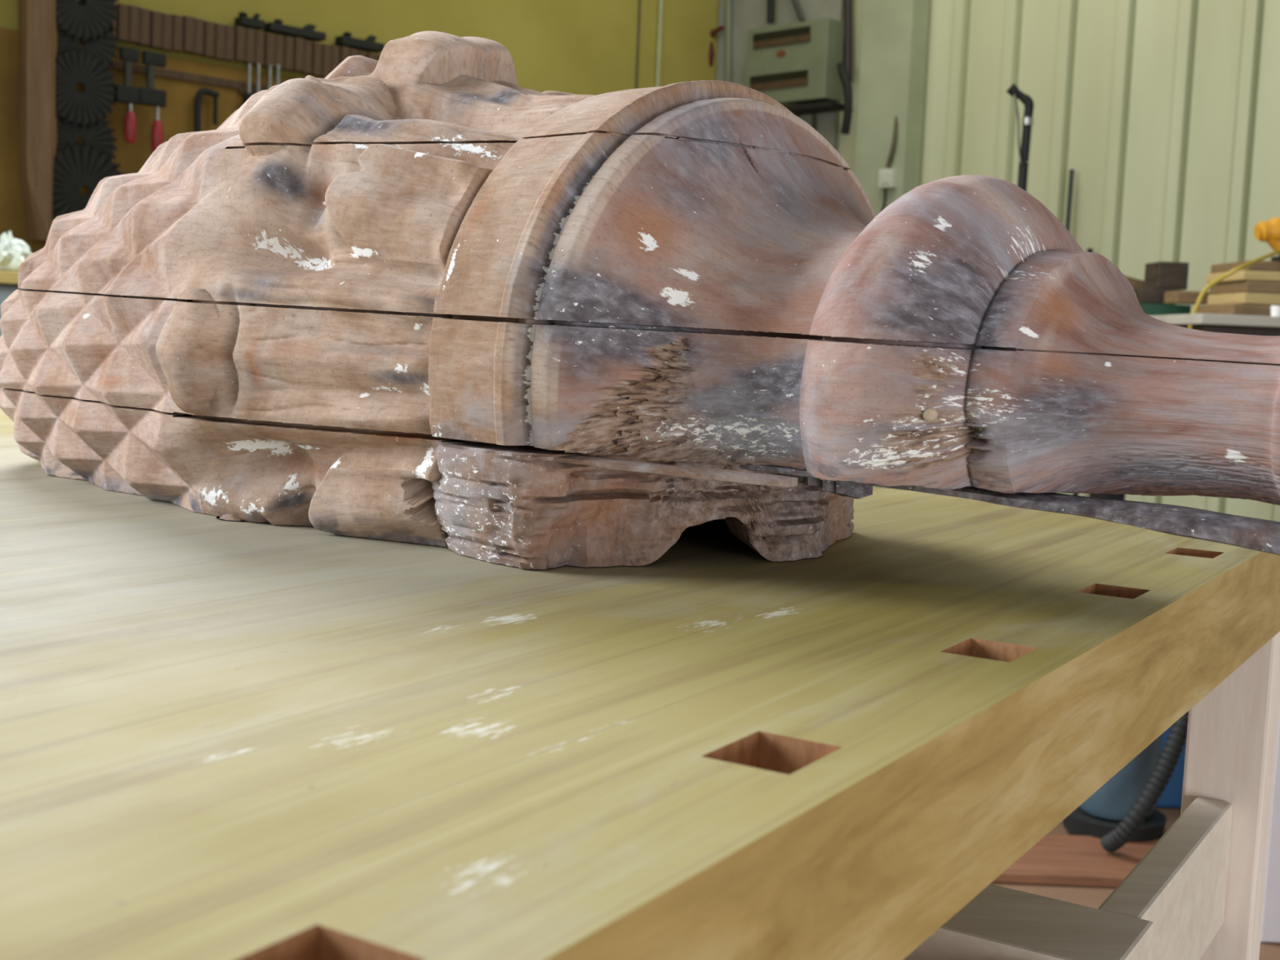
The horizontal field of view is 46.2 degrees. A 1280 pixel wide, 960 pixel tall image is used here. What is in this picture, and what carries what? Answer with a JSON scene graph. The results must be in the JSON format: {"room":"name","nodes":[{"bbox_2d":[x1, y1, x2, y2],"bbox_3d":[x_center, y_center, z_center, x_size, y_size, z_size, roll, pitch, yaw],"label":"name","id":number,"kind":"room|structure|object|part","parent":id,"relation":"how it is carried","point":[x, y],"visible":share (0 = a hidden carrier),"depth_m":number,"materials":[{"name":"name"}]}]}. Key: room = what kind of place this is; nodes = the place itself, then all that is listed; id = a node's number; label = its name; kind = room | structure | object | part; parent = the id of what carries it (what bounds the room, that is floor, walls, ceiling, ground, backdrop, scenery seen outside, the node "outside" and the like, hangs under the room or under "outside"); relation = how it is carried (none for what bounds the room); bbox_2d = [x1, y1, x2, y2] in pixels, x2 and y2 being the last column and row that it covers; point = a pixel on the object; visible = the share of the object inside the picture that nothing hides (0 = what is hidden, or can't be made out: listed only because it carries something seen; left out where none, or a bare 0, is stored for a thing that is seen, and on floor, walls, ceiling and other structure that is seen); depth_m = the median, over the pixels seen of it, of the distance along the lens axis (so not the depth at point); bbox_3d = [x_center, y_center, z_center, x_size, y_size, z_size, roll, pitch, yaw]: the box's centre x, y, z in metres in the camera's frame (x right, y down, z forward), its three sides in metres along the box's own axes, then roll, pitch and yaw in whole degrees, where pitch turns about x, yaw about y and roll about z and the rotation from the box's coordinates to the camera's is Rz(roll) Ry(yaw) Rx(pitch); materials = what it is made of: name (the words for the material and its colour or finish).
{"room":"woodworking workshop","nodes":[
{"label":"woodworking workshop","id":0,"kind":"room"},
{"bbox_2d":[0,0,719,95],"bbox_3d":[-2.771,-2.214,5.126,9.000,5.200,0.100,-3,8,-45],"label":"wall","id":1,"kind":"structure","parent":0,"point":[573,46],"depth_m":7.34,"materials":[{"name":"yellow paint"}]},
{"bbox_2d":[0,27,294,253],"bbox_3d":[-1.431,-1.014,6.525,3.189,1.412,0.045,-3,8,-45],"label":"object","id":2,"kind":"structure","parent":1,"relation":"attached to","point":[181,79],"depth_m":5.91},
{"bbox_2d":[18,0,57,241],"bbox_3d":[-2.219,-1.410,5.588,0.140,1.025,0.120,-3,8,-45],"label":"wooden beam","id":3,"kind":"structure","parent":2,"relation":"hanging from","point":[37,26],"depth_m":5.55,"materials":[{"name":"brown wood"}]},
{"bbox_2d":[35,140,125,219],"bbox_3d":[-2.113,-1.099,5.697,0.370,0.368,0.006,-3,8,-45],"label":"saw blade","id":4,"kind":"object","parent":3,"relation":"attached to","point":[74,167],"visible":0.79,"depth_m":5.67,"materials":[{"name":"black metal"}]},
{"bbox_2d":[55,46,117,128],"bbox_3d":[-2.109,-1.478,5.649,0.300,0.299,0.006,-3,8,-45],"label":"saw blade","id":5,"kind":"object","parent":3,"relation":"attached to","point":[73,67],"visible":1,"depth_m":5.65,"materials":[{"name":"black metal"}]},
{"bbox_2d":[55,0,119,42],"bbox_3d":[-2.094,-1.794,5.621,0.300,0.299,0.006,-3,8,-45],"label":"saw blade","id":6,"kind":"object","parent":3,"relation":"attached to","point":[91,20],"visible":1,"depth_m":5.64,"materials":[{"name":"black metal"}]},
{"bbox_2d":[56,115,118,160],"bbox_3d":[-2.121,-1.278,5.681,0.300,0.299,0.006,-3,8,-45],"label":"saw blade","id":7,"kind":"object","parent":3,"relation":"attached to","point":[100,135],"visible":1,"depth_m":5.70,"materials":[{"name":"black metal"}]},
{"bbox_2d":[57,0,119,71],"bbox_3d":[-2.104,-1.657,5.647,0.300,0.299,0.006,-3,8,-45],"label":"saw blade","id":8,"kind":"object","parent":3,"relation":"attached to","point":[104,48],"visible":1,"depth_m":5.69,"materials":[{"name":"black metal"}]},
{"bbox_2d":[193,88,219,131],"bbox_3d":[-1.760,-1.466,6.083,0.106,0.243,0.028,-3,8,-45],"label":"g-clamp","id":9,"kind":"object","parent":2,"relation":"hanging from","point":[197,103],"visible":0.59,"depth_m":6.05,"materials":[{"name":"black metal"}]},
{"bbox_2d":[243,62,253,103],"bbox_3d":[-1.614,-1.608,6.195,0.046,0.220,0.048,2,5,0],"label":"screwdriver","id":10,"kind":"object","parent":2,"relation":"hanging from","point":[248,95],"visible":0.55,"depth_m":6.18,"materials":[{"name":"metal"}]},
{"bbox_3d":[-1.617,-1.548,6.200,0.046,0.100,0.048,2,5,0],"label":"handle","id":11,"kind":"part","parent":10,"relation":"part of","materials":[{"name":"black metal"}]},
{"bbox_2d":[254,63,260,93],"bbox_3d":[-1.583,-1.615,6.225,0.046,0.220,0.048,2,5,0],"label":"screwdriver","id":12,"kind":"object","parent":2,"relation":"hanging from","point":[258,64],"visible":0.19,"depth_m":6.21,"materials":[{"name":"metal"}]},
{"bbox_2d":[267,63,271,89],"bbox_3d":[-1.546,-1.623,6.261,0.046,0.220,0.048,2,5,0],"label":"screwdriver","id":13,"kind":"object","parent":2,"relation":"hanging from","point":[269,83],"visible":0.17,"depth_m":6.25,"materials":[{"name":"metal"}]},
{"bbox_2d":[275,64,279,84],"bbox_3d":[-1.518,-1.629,6.288,0.046,0.220,0.048,2,5,0],"label":"screwdriver","id":14,"kind":"object","parent":2,"relation":"hanging from","point":[277,82],"visible":0.17,"depth_m":6.28,"materials":[{"name":"metal"}]},
{"bbox_2d":[80,0,380,78],"bbox_3d":[-1.577,-1.793,6.251,1.560,0.144,0.075,-3,8,-45],"label":"rack","id":15,"kind":"object","parent":1,"relation":"attached to","point":[135,24],"visible":0.77,"depth_m":6.10,"materials":[{"name":"brown wood"}]},
{"bbox_2d":[114,46,139,143],"bbox_3d":[-1.981,-1.485,5.791,0.092,0.358,0.046,-3,8,-45],"label":"clamp","id":16,"kind":"object","parent":15,"relation":"hanging from","point":[126,94],"visible":1,"depth_m":5.79,"materials":[{"name":"metal"}]},
{"bbox_3d":[-1.974,-1.367,5.814,0.048,0.119,0.048,2,5,0],"label":"handle","id":17,"kind":"part","parent":16,"relation":"part of","materials":[{"name":"red plastic"}]},
{"bbox_2d":[138,50,166,151],"bbox_3d":[-1.909,-1.474,5.864,0.111,0.389,0.046,-3,8,-45],"label":"clamp","id":18,"kind":"object","parent":15,"relation":"hanging from","point":[148,95],"visible":0.97,"depth_m":5.86,"materials":[{"name":"metal"}]},
{"bbox_3d":[-1.896,-1.346,5.894,0.048,0.130,0.048,2,5,0],"label":"handle","id":19,"kind":"part","parent":18,"relation":"part of","materials":[{"name":"red plastic"}]},
{"bbox_2d":[234,11,265,30],"bbox_3d":[-1.609,-1.898,6.189,0.110,0.060,0.060,-3,8,-45],"label":"plane","id":20,"kind":"object","parent":15,"relation":"on","point":[254,23],"visible":1,"depth_m":6.17,"materials":[{"name":"black metal"}]},
{"bbox_3d":[-1.632,-1.910,6.164,0.038,0.022,0.040,2,5,0],"label":"knob","id":21,"kind":"part","parent":20,"relation":"part of","materials":[{"name":"black metal"}]},
{"bbox_2d":[263,18,326,41],"bbox_3d":[-1.458,-1.907,6.339,0.270,0.060,0.060,-3,8,-45],"label":"plane","id":22,"kind":"object","parent":15,"relation":"on","point":[307,32],"visible":0.95,"depth_m":6.32,"materials":[{"name":"black metal"}]},
{"bbox_3d":[-1.514,-1.917,6.281,0.038,0.022,0.040,2,5,0],"label":"knob","id":23,"kind":"part","parent":22,"relation":"part of","materials":[{"name":"black metal"}]},
{"bbox_2d":[334,31,384,53],"bbox_3d":[-1.226,-1.922,6.569,0.220,0.066,0.060,-3,8,-45],"label":"plane","id":24,"kind":"object","parent":15,"relation":"on","point":[369,44],"visible":0.94,"depth_m":6.54,"materials":[{"name":"black metal"}]},
{"bbox_3d":[-1.272,-1.934,6.521,0.038,0.024,0.040,2,5,0],"label":"knob","id":25,"kind":"part","parent":24,"relation":"part of","materials":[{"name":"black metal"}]},
{"bbox_2d":[635,0,640,88],"bbox_3d":[-0.011,-2.210,7.803,0.010,4.300,0.010,2,5,0],"label":"cable","id":26,"kind":"object","parent":1,"relation":"attached to","point":[639,6],"visible":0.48,"depth_m":7.79,"materials":[{"name":"metal"}]},
{"bbox_2d":[655,0,662,86],"bbox_3d":[0.098,-2.215,7.901,0.021,4.300,0.022,2,5,0],"label":"conduit","id":27,"kind":"object","parent":1,"relation":"attached to","point":[660,2],"visible":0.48,"depth_m":7.88,"materials":[{"name":"metal"}]},
{"bbox_2d":[835,0,1279,521],"bbox_3d":[3.433,-1.985,5.330,0.130,5.200,8.390,-3,8,-45],"label":"wall","id":28,"kind":"structure","parent":0,"point":[1165,114],"depth_m":6.60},
{"bbox_2d":[708,25,724,66],"bbox_3d":[0.396,-2.333,8.193,0.060,0.277,0.137,-3,8,-45],"label":"hose","id":29,"kind":"object","parent":28,"relation":"hanging from","point":[713,33],"visible":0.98,"depth_m":8.19,"materials":[{"name":"red rubber"}]},
{"bbox_2d":[715,0,843,149],"bbox_3d":[0.719,-2.167,7.941,0.021,2.017,0.840,-3,8,-45],"label":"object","id":30,"kind":"structure","parent":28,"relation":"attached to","point":[746,15],"depth_m":7.99,"materials":[{"name":"grey metal"}]},
{"bbox_2d":[766,0,774,23],"bbox_3d":[0.685,-2.518,7.849,0.042,0.246,0.052,-3,8,-45],"label":"conduit","id":31,"kind":"object","parent":30,"relation":"attached to","point":[771,3],"visible":1,"depth_m":7.84,"materials":[{"name":"black metal"}]},
{"bbox_2d":[745,17,844,106],"bbox_3d":[0.791,-2.146,7.752,0.144,0.395,0.536,-3,8,-45],"label":"box","id":32,"kind":"object","parent":30,"relation":"attached to","point":[793,64],"visible":0.94,"depth_m":7.65,"materials":[{"name":"grey metal"}]},
{"bbox_2d":[791,0,804,22],"bbox_3d":[0.787,-2.524,7.757,0.035,0.334,0.196,-3,7,-41],"label":"cable","id":33,"kind":"object","parent":32,"relation":"attached to","point":[798,11],"visible":0.95,"depth_m":7.71,"materials":[{"name":"rubber"}]},
{"bbox_2d":[812,112,815,129],"bbox_3d":[0.897,-1.513,7.748,0.018,0.774,0.068,-3,8,-45],"label":"conduit","id":34,"kind":"object","parent":30,"relation":"attached to","point":[813,113],"visible":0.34,"depth_m":7.72,"materials":[{"name":"metal"}]},
{"bbox_2d":[784,101,844,115],"bbox_3d":[0.895,-1.896,7.654,0.154,0.025,0.326,-3,8,-45],"label":"cable tray","id":35,"kind":"object","parent":30,"relation":"attached to","point":[830,106],"visible":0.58,"depth_m":7.60,"materials":[{"name":"black metal"}]},
{"bbox_2d":[844,0,852,81],"bbox_3d":[1.052,-2.375,7.572,0.040,0.716,0.083,-3,8,-45],"label":"conduit","id":36,"kind":"object","parent":30,"relation":"attached to","point":[848,3],"visible":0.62,"depth_m":7.56,"materials":[{"name":"grey metal"}]},
{"bbox_2d":[836,62,853,134],"bbox_3d":[1.011,-1.890,7.426,0.065,0.358,0.113,-3,8,-45],"label":"hose","id":37,"kind":"object","parent":28,"relation":"attached to","point":[842,68],"visible":1,"depth_m":7.39,"materials":[{"name":"black rubber"}]},
{"bbox_2d":[877,168,897,188],"bbox_3d":[1.201,-1.463,7.281,0.050,0.090,0.082,-3,8,-45],"label":"outlet box","id":38,"kind":"object","parent":28,"relation":"attached to","point":[887,178],"visible":1,"depth_m":7.26,"materials":[{"name":"white plastic"}]},
{"bbox_2d":[880,187,886,211],"bbox_3d":[1.151,-1.320,7.362,0.021,0.216,0.139,-2,7,-40],"label":"cable","id":39,"kind":"object","parent":38,"relation":"attached to","point":[885,188],"visible":0.44,"depth_m":7.31,"materials":[{"name":"rubber"}]},
{"bbox_2d":[853,0,929,489],"bbox_3d":[1.210,-1.357,7.411,0.137,3.522,0.298,-3,8,-45],"label":"trim","id":40,"kind":"structure","parent":28,"relation":"attached to","point":[894,33],"depth_m":7.29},
{"bbox_2d":[885,115,897,168],"bbox_3d":[1.257,-2.010,7.267,0.051,0.993,0.120,6,6,31],"label":"cable","id":41,"kind":"object","parent":28,"relation":"attached to","point":[895,125],"visible":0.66,"depth_m":7.25,"materials":[{"name":"grey plastic"}]},
{"bbox_2d":[990,806,1279,959],"bbox_3d":[0.973,0.701,4.082,20.000,0.100,14.000,2,5,0],"label":"floor","id":42,"kind":"structure","parent":0,"point":[1089,896],"depth_m":2.80,"materials":[{"name":"concrete"}]},
{"bbox_2d":[0,270,27,389],"bbox_3d":[-2.001,-0.002,3.916,1.120,1.092,0.620,2,5,0],"label":"base cabinet","id":43,"kind":"object","parent":42,"relation":"on","point":[8,279],"visible":0.02,"depth_m":3.59,"materials":[{"name":"grey paint"}]},
{"bbox_3d":[-1.726,0.016,3.637,0.510,0.892,0.016,2,5,0],"label":"door","id":44,"kind":"part","parent":43,"relation":"part of","materials":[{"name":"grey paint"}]},
{"bbox_2d":[0,231,31,271],"bbox_3d":[-1.558,-0.567,3.721,0.103,0.102,0.099,-2,7,-37],"label":"crumpled bag","id":45,"kind":"object","parent":43,"relation":"on","point":[13,252],"visible":0.79,"depth_m":3.70,"materials":[{"name":"plastic"}]},
{"bbox_2d":[0,408,1279,959],"bbox_3d":[-0.742,0.478,0.459,1.397,0.900,2.015,6,6,32],"label":"workbench","id":46,"kind":"object","parent":42,"relation":"on","point":[220,740],"visible":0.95,"depth_m":0.42,"materials":[{"name":"brown wood"}]},
{"bbox_2d":[0,31,1279,569],"bbox_3d":[-0.022,-0.106,0.785,0.919,0.256,0.346,5,6,30],"label":"finial","id":47,"kind":"object","parent":46,"relation":"on","point":[420,293],"visible":1,"depth_m":0.64,"materials":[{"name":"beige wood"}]},
{"bbox_3d":[0.137,-0.062,0.611,0.067,0.122,0.178,7,8,43],"label":"bulb","id":48,"kind":"part","parent":47,"relation":"part of","materials":[{"name":"brown wood"}]},
{"bbox_3d":[0.345,0.502,0.941,0.045,0.847,0.039,6,6,32],"label":"leg","id":49,"kind":"part","parent":46,"relation":"part of","materials":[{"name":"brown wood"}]},
{"bbox_2d":[1006,83,1034,191],"bbox_3d":[1.301,-0.412,5.231,0.392,1.917,0.346,2,5,0],"label":"pole stand","id":50,"kind":"object","parent":42,"relation":"on","point":[1013,91],"visible":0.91,"depth_m":5.19,"materials":[{"name":"black metal"}]},
{"bbox_3d":[1.306,-1.213,5.183,0.044,0.238,0.008,2,5,0],"label":"cord","id":51,"kind":"part","parent":50,"relation":"part of","materials":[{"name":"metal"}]},
{"bbox_2d":[1065,168,1074,231],"bbox_3d":[1.882,-0.489,6.785,0.021,1.814,0.104,6,6,31],"label":"metal rod","id":52,"kind":"object","parent":42,"relation":"on","point":[1071,177],"visible":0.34,"depth_m":6.73,"materials":[{"name":"metal"}]},
{"bbox_2d":[991,834,1159,887],"bbox_3d":[0.765,0.741,2.941,0.750,0.020,0.240,2,5,0],"label":"plank","id":53,"kind":"object","parent":42,"relation":"on","point":[1055,860],"visible":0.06,"depth_m":2.89,"materials":[{"name":"brown wood"}]},
{"bbox_2d":[1072,248,1093,495],"bbox_3d":[1.963,-0.299,6.686,0.024,1.463,0.168,3,6,11],"label":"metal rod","id":54,"kind":"object","parent":42,"relation":"on","point":[1090,250],"visible":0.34,"depth_m":6.67,"materials":[{"name":"black metal"}]},
{"bbox_2d":[1062,711,1188,853],"bbox_3d":[0.996,0.473,3.049,0.210,0.528,0.324,2,5,0],"label":"vacuum cleaner","id":55,"kind":"object","parent":42,"relation":"on","point":[1122,811],"visible":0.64,"depth_m":3.04,"materials":[{"name":"blue plastic"}]},
{"bbox_2d":[1088,302,1191,500],"bbox_3d":[1.536,0.008,4.917,0.313,1.159,0.400,2,5,0],"label":"machine","id":56,"kind":"object","parent":42,"relation":"on","point":[1151,309],"visible":0.07,"depth_m":4.67,"materials":[{"name":"metal"}]},
{"bbox_2d":[1124,275,1144,288],"bbox_3d":[1.581,-0.642,4.965,0.271,0.123,0.100,2,5,0],"label":"wedge","id":57,"kind":"object","parent":56,"relation":"on","point":[1136,283],"visible":0.02,"depth_m":4.92,"materials":[{"name":"brown wood"}]},
{"bbox_2d":[1133,288,1175,304],"bbox_3d":[1.621,-0.584,4.790,0.110,0.047,0.200,2,5,0],"label":"wood block","id":58,"kind":"object","parent":56,"relation":"on","point":[1144,295],"visible":0.55,"depth_m":4.69,"materials":[{"name":"brown wood"}]},
{"bbox_2d":[1143,261,1189,290],"bbox_3d":[1.677,-0.649,4.784,0.093,0.086,0.140,2,5,0],"label":"wood block","id":59,"kind":"object","parent":58,"relation":"on","point":[1161,274],"visible":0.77,"depth_m":4.72,"materials":[{"name":"brown wood"}]},
{"bbox_2d":[1164,290,1209,304],"bbox_3d":[1.674,-0.556,4.581,0.106,0.036,0.120,2,5,0],"label":"wood block","id":60,"kind":"object","parent":56,"relation":"on","point":[1180,297],"visible":0.68,"depth_m":4.52,"materials":[{"name":"brown wood"}]},
{"bbox_2d":[1155,725,1186,807],"bbox_3d":[1.198,0.486,3.458,0.325,0.460,0.320,2,5,0],"label":"crate","id":61,"kind":"object","parent":42,"relation":"on","point":[1171,797],"visible":0.02,"depth_m":3.33,"materials":[{"name":"plastic"}]},
{"bbox_2d":[1151,313,1279,336],"bbox_3d":[2.015,0.102,4.372,1.100,1.114,0.700,2,5,0],"label":"side table","id":62,"kind":"object","parent":42,"relation":"on","point":[1269,326],"visible":0.28,"depth_m":4.00,"materials":[{"name":"white"}]},
{"bbox_2d":[1187,217,1279,328],"bbox_3d":[1.727,-0.536,4.213,0.559,0.425,0.165,-1,7,-33],"label":"power tool","id":63,"kind":"object","parent":62,"relation":"on","point":[1268,231],"visible":0.85,"depth_m":4.26,"materials":[{"name":"yellow plastic"}]},
{"bbox_2d":[1197,303,1279,315],"bbox_3d":[1.780,-0.486,4.357,0.221,0.038,0.280,2,5,0],"label":"offcut","id":64,"kind":"object","parent":62,"relation":"on","point":[1226,308],"visible":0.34,"depth_m":4.22,"materials":[{"name":"brown wood"}]},
{"bbox_2d":[1207,292,1279,305],"bbox_3d":[1.802,-0.521,4.353,0.209,0.031,0.280,2,5,0],"label":"offcut","id":65,"kind":"object","parent":64,"relation":"on","point":[1251,298],"visible":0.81,"depth_m":4.22,"materials":[{"name":"beige wood"}]},
{"bbox_2d":[1209,280,1279,294],"bbox_3d":[1.783,-0.555,4.350,0.158,0.033,0.280,2,5,0],"label":"offcut","id":66,"kind":"object","parent":65,"relation":"on","point":[1248,286],"visible":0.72,"depth_m":4.22,"materials":[{"name":"brown wood"}]},
{"bbox_2d":[1206,270,1279,283],"bbox_3d":[1.785,-0.585,4.347,0.186,0.027,0.280,2,5,0],"label":"offcut","id":67,"kind":"object","parent":66,"relation":"on","point":[1241,275],"visible":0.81,"depth_m":4.21,"materials":[{"name":"beige wood"}]},
{"bbox_2d":[1210,260,1279,273],"bbox_3d":[1.787,-0.613,4.345,0.163,0.027,0.280,2,5,0],"label":"offcut","id":68,"kind":"object","parent":67,"relation":"on","point":[1263,265],"visible":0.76,"depth_m":4.21,"materials":[{"name":"brown wood"}]},
{"bbox_2d":[1270,305,1279,316],"bbox_3d":[1.711,-0.453,4.029,0.034,0.029,0.034,2,5,0],"label":"cup","id":69,"kind":"object","parent":62,"relation":"on","point":[1275,309],"visible":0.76,"depth_m":4.02,"materials":[{"name":"white ceramic"}]},
{"bbox_2d":[1260,708,1279,942],"bbox_3d":[1.382,0.479,2.567,0.600,0.660,0.030,2,5,0],"label":"panel","id":70,"kind":"object","parent":42,"relation":"on","point":[1270,929],"visible":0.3,"depth_m":2.57,"materials":[{"name":"laminate"}]}
]}

